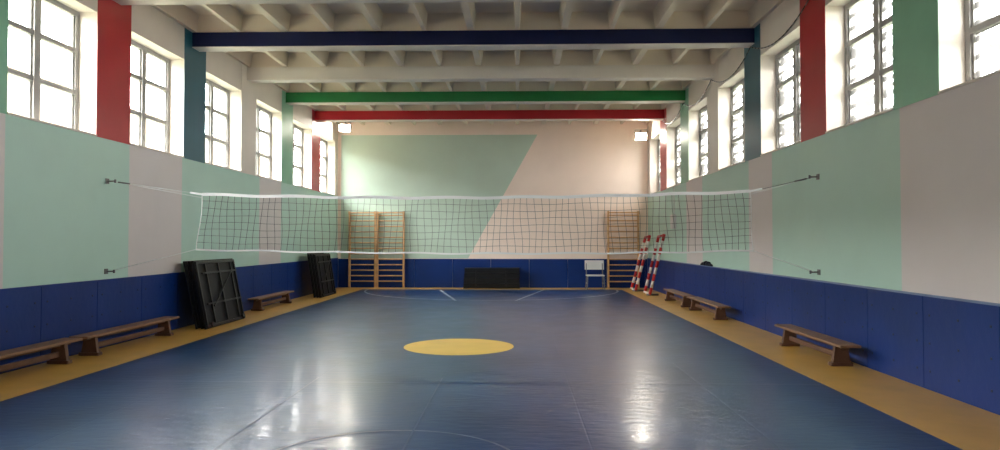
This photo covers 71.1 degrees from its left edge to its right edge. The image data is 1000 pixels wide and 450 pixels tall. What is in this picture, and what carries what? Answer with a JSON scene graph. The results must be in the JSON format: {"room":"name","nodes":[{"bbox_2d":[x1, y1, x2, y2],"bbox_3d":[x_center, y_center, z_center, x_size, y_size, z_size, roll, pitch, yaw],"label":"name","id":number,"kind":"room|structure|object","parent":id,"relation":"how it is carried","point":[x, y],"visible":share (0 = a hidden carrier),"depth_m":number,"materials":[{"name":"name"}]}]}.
{"room":"school gymnasium","nodes":[
{"label":"school gymnasium","id":0,"kind":"room"},
{"bbox_2d":[0,0,337,288],"bbox_3d":[-6.187,-1.282,10.644,0.426,6.250,28.140,0,-1,1],"label":"wall","id":1,"kind":"structure","parent":0,"point":[60,220],"depth_m":11.60,"materials":[{"name":"green paint"}]},
{"bbox_2d":[7,0,96,135],"bbox_3d":[-6.175,-2.259,9.491,0.370,1.850,1.810,0,-1,1],"label":"window","id":2,"kind":"structure","parent":1,"relation":"in","point":[32,76],"depth_m":9.53,"materials":[{"name":"paint"}]},
{"bbox_2d":[130,40,183,157],"bbox_3d":[-6.105,-2.197,12.199,0.370,1.850,1.810,0,-1,1],"label":"window","id":3,"kind":"structure","parent":1,"relation":"in","point":[142,51],"depth_m":12.24,"materials":[{"name":"paint"}]},
{"bbox_2d":[0,258,337,373],"bbox_3d":[-5.960,1.331,10.561,0.040,1.022,27.265,0,-1,1],"label":"wall padding","id":4,"kind":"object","parent":1,"relation":"attached to","point":[29,315],"depth_m":10.64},
{"bbox_2d":[205,79,241,171],"bbox_3d":[-6.036,-2.135,14.907,0.370,1.850,1.810,0,-1,1],"label":"window","id":5,"kind":"structure","parent":1,"relation":"in","point":[210,110],"depth_m":14.98,"materials":[{"name":"paint"}]},
{"bbox_2d":[256,105,281,181],"bbox_3d":[-5.966,-2.073,17.616,0.370,1.850,1.810,0,-1,1],"label":"window","id":6,"kind":"structure","parent":1,"relation":"in","point":[259,109],"depth_m":17.95,"materials":[{"name":"paint"}]},
{"bbox_2d":[292,124,311,189],"bbox_3d":[-5.897,-2.011,20.324,0.370,1.850,1.810,0,-1,1],"label":"window","id":7,"kind":"structure","parent":1,"relation":"in","point":[300,147],"depth_m":21.10,"materials":[{"name":"paint"}]},
{"bbox_2d":[320,138,334,195],"bbox_3d":[-5.828,-1.949,23.023,0.370,1.850,1.790,0,-1,1],"label":"window","id":8,"kind":"structure","parent":1,"relation":"in","point":[324,157],"depth_m":23.80,"materials":[{"name":"paint"}]},
{"bbox_2d":[104,174,820,274],"bbox_3d":[-0.631,-0.005,10.492,10.700,1.490,0.112,0,-1,1],"label":"net","id":9,"kind":"object","parent":1,"relation":"attached to","point":[817,176],"visible":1,"depth_m":10.47,"materials":[{"name":"fabric"}]},
{"bbox_2d":[152,0,783,124],"bbox_3d":[-0.632,-4.095,10.566,10.700,0.630,27.300,0,-1,1],"label":"ceiling","id":10,"kind":"structure","parent":0,"point":[279,15],"depth_m":13.10,"materials":[{"name":"white paint"}]},
{"bbox_2d":[339,122,350,131],"bbox_3d":[-5.252,-3.309,23.878,0.410,0.360,0.686,0,-1,-4],"label":"floodlight","id":11,"kind":"object","parent":10,"relation":"attached to","point":[345,127],"visible":0.83,"depth_m":23.56,"materials":[{"name":"metal"}]},
{"bbox_2d":[113,0,663,4],"bbox_3d":[-0.627,-3.785,10.739,10.700,0.640,0.300,0,-1,1],"label":"ceiling beam","id":12,"kind":"structure","parent":10,"relation":"attached to","point":[122,2],"depth_m":10.85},
{"bbox_2d":[192,11,753,51],"bbox_3d":[-0.557,-3.724,13.447,10.700,0.640,0.300,0,-1,1],"label":"ceiling beam","id":13,"kind":"structure","parent":10,"relation":"attached to","point":[683,29],"depth_m":13.33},
{"bbox_2d":[247,50,713,82],"bbox_3d":[-0.488,-3.662,16.156,10.700,0.640,0.300,0,-1,1],"label":"ceiling beam","id":14,"kind":"structure","parent":10,"relation":"attached to","point":[613,65],"depth_m":16.04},
{"bbox_2d":[286,80,684,104],"bbox_3d":[-0.418,-3.600,18.864,10.700,0.640,0.300,0,-1,1],"label":"ceiling beam","id":15,"kind":"structure","parent":10,"relation":"attached to","point":[503,92],"depth_m":18.74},
{"bbox_2d":[315,103,663,121],"bbox_3d":[-0.349,-3.538,21.573,10.700,0.640,0.300,0,-1,1],"label":"ceiling beam","id":16,"kind":"structure","parent":10,"relation":"attached to","point":[654,111],"depth_m":21.44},
{"bbox_2d":[635,130,646,139],"bbox_3d":[4.736,-2.995,23.614,0.410,0.360,0.686,0,-1,7],"label":"floodlight","id":17,"kind":"object","parent":10,"relation":"attached to","point":[640,135],"visible":1,"depth_m":23.30,"materials":[{"name":"metal"}]},
{"bbox_2d":[662,0,808,123],"bbox_3d":[4.795,-3.216,14.654,0.022,0.298,13.557,0,-1,1],"label":"hanging cable","id":18,"kind":"object","parent":10,"relation":"hanging from","point":[807,0],"visible":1,"depth_m":13.44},
{"bbox_2d":[337,121,647,286],"bbox_3d":[-0.276,-0.819,24.348,10.700,5.950,0.424,0,-1,1],"label":"wall","id":19,"kind":"structure","parent":0,"point":[476,158],"depth_m":24.14,"materials":[{"name":"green paint"}]},
{"bbox_2d":[348,211,375,287],"bbox_3d":[-4.738,0.841,24.091,0.950,2.620,0.171,0,-1,1],"label":"wall bars","id":20,"kind":"object","parent":19,"relation":"attached to","point":[349,212],"visible":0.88,"depth_m":24.07,"materials":[{"name":"brown wood"}]},
{"bbox_2d":[376,211,404,287],"bbox_3d":[-3.768,0.840,24.066,0.970,2.620,0.171,0,-1,1],"label":"wall bars","id":21,"kind":"object","parent":19,"relation":"attached to","point":[377,212],"visible":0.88,"depth_m":24.04,"materials":[{"name":"brown wood"}]},
{"bbox_2d":[338,259,646,287],"bbox_3d":[-0.282,1.658,24.066,10.640,0.985,0.035,0,-1,1],"label":"wall padding","id":22,"kind":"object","parent":19,"relation":"attached to","point":[432,273],"depth_m":24.06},
{"bbox_2d":[607,211,639,287],"bbox_3d":[4.204,0.836,23.861,1.080,2.620,0.171,0,-1,1],"label":"wall bars","id":23,"kind":"object","parent":19,"relation":"attached to","point":[608,212],"visible":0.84,"depth_m":23.84,"materials":[{"name":"brown wood"}]},
{"bbox_2d":[0,287,999,449],"bbox_3d":[-0.632,1.939,10.428,11.540,0.200,28.140,0,-1,1],"label":"floor","id":24,"kind":"structure","parent":0,"point":[965,426],"depth_m":8.59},
{"bbox_2d":[0,338,82,371],"bbox_3d":[-5.764,1.642,8.440,0.280,0.300,1.950,0,-1,1],"label":"bench","id":25,"kind":"object","parent":24,"relation":"on","point":[59,354],"visible":1,"depth_m":8.76,"materials":[{"name":"brown wood"}]},
{"bbox_2d":[69,316,179,355],"bbox_3d":[-5.704,1.697,10.814,0.280,0.300,2.600,0,-1,1],"label":"bench","id":26,"kind":"object","parent":24,"relation":"on","point":[90,346],"visible":0.96,"depth_m":10.47,"materials":[{"name":"brown wood"}]},
{"bbox_2d":[183,258,245,328],"bbox_3d":[-5.485,1.290,13.567,0.512,1.245,1.783,0,-1,1],"label":"table","id":27,"kind":"object","parent":24,"relation":"on","point":[215,296],"visible":1,"depth_m":13.24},
{"bbox_2d":[248,291,293,310],"bbox_3d":[-5.543,1.839,17.060,0.280,0.300,2.500,0,-1,1],"label":"bench","id":28,"kind":"object","parent":24,"relation":"on","point":[258,304],"visible":1,"depth_m":16.69,"materials":[{"name":"brown wood"}]},
{"bbox_2d":[307,253,335,297],"bbox_3d":[-5.203,1.444,20.535,0.467,1.269,1.638,0,-1,1],"label":"table","id":29,"kind":"object","parent":24,"relation":"on","point":[320,265],"visible":0.98,"depth_m":20.03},
{"bbox_2d":[0,289,961,449],"bbox_3d":[-0.612,1.832,10.230,8.550,0.004,25.700,0,-1,1],"label":"court surface","id":30,"kind":"object","parent":24,"relation":"on","point":[538,393],"visible":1,"depth_m":7.42,"materials":[{"name":"blue rubber"}]},
{"bbox_2d":[67,290,823,449],"bbox_3d":[-0.606,1.832,10.450,8.550,0.001,24.915,0,-1,1],"label":"court lines","id":31,"kind":"object","parent":30,"relation":"on","point":[413,430],"depth_m":7.77,"materials":[{"name":"paint"}]},
{"bbox_2d":[404,339,513,354],"bbox_3d":[-0.622,1.836,10.600,1.660,0.001,1.660,0,-1,1],"label":"circle","id":32,"kind":"object","parent":30,"relation":"on","point":[439,346],"visible":1,"depth_m":10.58,"materials":[{"name":"yellow paint"}]},
{"bbox_2d":[463,268,519,288],"bbox_3d":[-0.281,1.798,23.727,1.900,0.690,0.566,0,-1,1],"label":"mats","id":33,"kind":"object","parent":24,"relation":"on","point":[474,278],"visible":1,"depth_m":23.49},
{"bbox_2d":[585,260,604,289],"bbox_3d":[3.159,1.659,23.279,0.638,0.952,0.601,0,-1,1],"label":"chair","id":34,"kind":"object","parent":24,"relation":"on","point":[589,264],"visible":1,"depth_m":23.51,"materials":[{"name":"plastic"}]},
{"bbox_2d":[630,235,650,290],"bbox_3d":[4.514,1.218,22.620,0.623,1.785,0.990,0,-1,1],"label":"goal frame","id":35,"kind":"object","parent":24,"relation":"on","point":[648,236],"visible":0.95,"depth_m":22.16,"materials":[{"name":"metal"}]},
{"bbox_2d":[643,234,665,295],"bbox_3d":[4.585,1.170,20.918,0.594,1.804,0.990,0,-1,1],"label":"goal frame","id":36,"kind":"object","parent":24,"relation":"on","point":[649,293],"visible":0.93,"depth_m":20.46,"materials":[{"name":"metal"}]},
{"bbox_2d":[663,289,693,306],"bbox_3d":[4.540,1.858,17.852,0.280,0.300,2.400,0,-1,1],"label":"bench","id":37,"kind":"object","parent":24,"relation":"on","point":[686,302],"visible":0.8,"depth_m":17.66,"materials":[{"name":"brown wood"}]},
{"bbox_2d":[687,296,730,319],"bbox_3d":[4.492,1.796,15.178,0.280,0.300,2.550,0,-1,1],"label":"bench","id":38,"kind":"object","parent":24,"relation":"on","point":[720,314],"visible":1,"depth_m":14.79,"materials":[{"name":"brown wood"}]},
{"bbox_2d":[774,324,860,365],"bbox_3d":[4.394,1.674,9.830,0.280,0.300,2.250,0,-1,1],"label":"bench","id":39,"kind":"object","parent":24,"relation":"on","point":[840,355],"visible":1,"depth_m":9.50,"materials":[{"name":"brown wood"}]},
{"bbox_2d":[647,0,999,303],"bbox_3d":[4.924,-1.288,10.359,0.426,6.250,28.140,0,-1,1],"label":"wall","id":40,"kind":"structure","parent":0,"point":[906,197],"depth_m":9.60,"materials":[{"name":"green paint"}]},
{"bbox_2d":[652,139,659,193],"bbox_3d":[5.199,-1.956,22.740,0.370,1.850,1.790,0,-1,1],"label":"window","id":41,"kind":"structure","parent":40,"relation":"in","point":[659,139],"depth_m":23.53,"materials":[{"name":"paint"}]},
{"bbox_2d":[670,207,675,228],"bbox_3d":[4.911,-0.496,19.872,0.100,1.200,0.350,0,-1,1],"label":"electrical box","id":42,"kind":"object","parent":40,"relation":"attached to","point":[674,214],"visible":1,"depth_m":19.72,"materials":[{"name":"white plastic"}]},
{"bbox_2d":[666,125,680,188],"bbox_3d":[5.130,-2.017,20.041,0.370,1.850,1.810,0,-1,1],"label":"window","id":43,"kind":"structure","parent":40,"relation":"in","point":[678,154],"depth_m":20.76,"materials":[{"name":"paint"}]},
{"bbox_2d":[688,105,707,180],"bbox_3d":[5.060,-2.079,17.333,0.370,1.850,1.810,0,-1,1],"label":"window","id":44,"kind":"structure","parent":40,"relation":"in","point":[702,130],"depth_m":18.00,"materials":[{"name":"paint"}]},
{"bbox_2d":[718,78,744,170],"bbox_3d":[4.990,-2.141,14.624,0.370,1.850,1.810,0,-1,1],"label":"window","id":45,"kind":"structure","parent":40,"relation":"in","point":[739,113],"depth_m":15.12,"materials":[{"name":"paint"}]},
{"bbox_2d":[760,38,800,155],"bbox_3d":[4.921,-2.203,11.916,0.370,1.850,1.810,0,-1,1],"label":"window","id":46,"kind":"structure","parent":40,"relation":"in","point":[783,58],"depth_m":12.31,"materials":[{"name":"paint"}]},
{"bbox_2d":[647,258,999,414],"bbox_3d":[4.696,1.325,10.288,0.040,1.022,27.265,0,-1,1],"label":"wall padding","id":47,"kind":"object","parent":40,"relation":"attached to","point":[947,346],"depth_m":8.52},
{"bbox_2d":[700,261,712,265],"bbox_3d":[4.822,0.896,16.353,0.112,0.112,0.975,0,-1,1],"label":"jacket","id":48,"kind":"object","parent":47,"relation":"on","point":[705,263],"visible":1,"depth_m":16.23,"materials":[{"name":"fabric"}]},
{"bbox_2d":[825,0,892,133],"bbox_3d":[4.851,-2.265,9.208,0.370,1.850,1.810,0,-1,1],"label":"window","id":49,"kind":"structure","parent":40,"relation":"in","point":[883,62],"depth_m":9.48,"materials":[{"name":"paint"}]},
{"bbox_2d":[938,0,999,93],"bbox_3d":[4.782,-2.327,6.499,0.370,1.850,1.810,0,-1,1],"label":"window","id":50,"kind":"structure","parent":40,"relation":"in","point":[976,28],"depth_m":7.19,"materials":[{"name":"paint"}]},
{"label":"outside","id":51,"kind":"structure","parent":0,"visible":0},
{"bbox_3d":[0.385,2.517,14.941,120.000,0.650,110.000,0,-1,1],"label":"ground","id":52,"kind":"structure","parent":51,"visible":0},
{"bbox_2d":[7,65,265,176],"bbox_3d":[-22.341,-1.940,25.633,6.020,8.750,70.000,0,-1,1],"label":"neighboring building","id":53,"kind":"structure","parent":52,"relation":"on","point":[53,103],"depth_m":30.42,"materials":[{"name":"white"}]}
]}

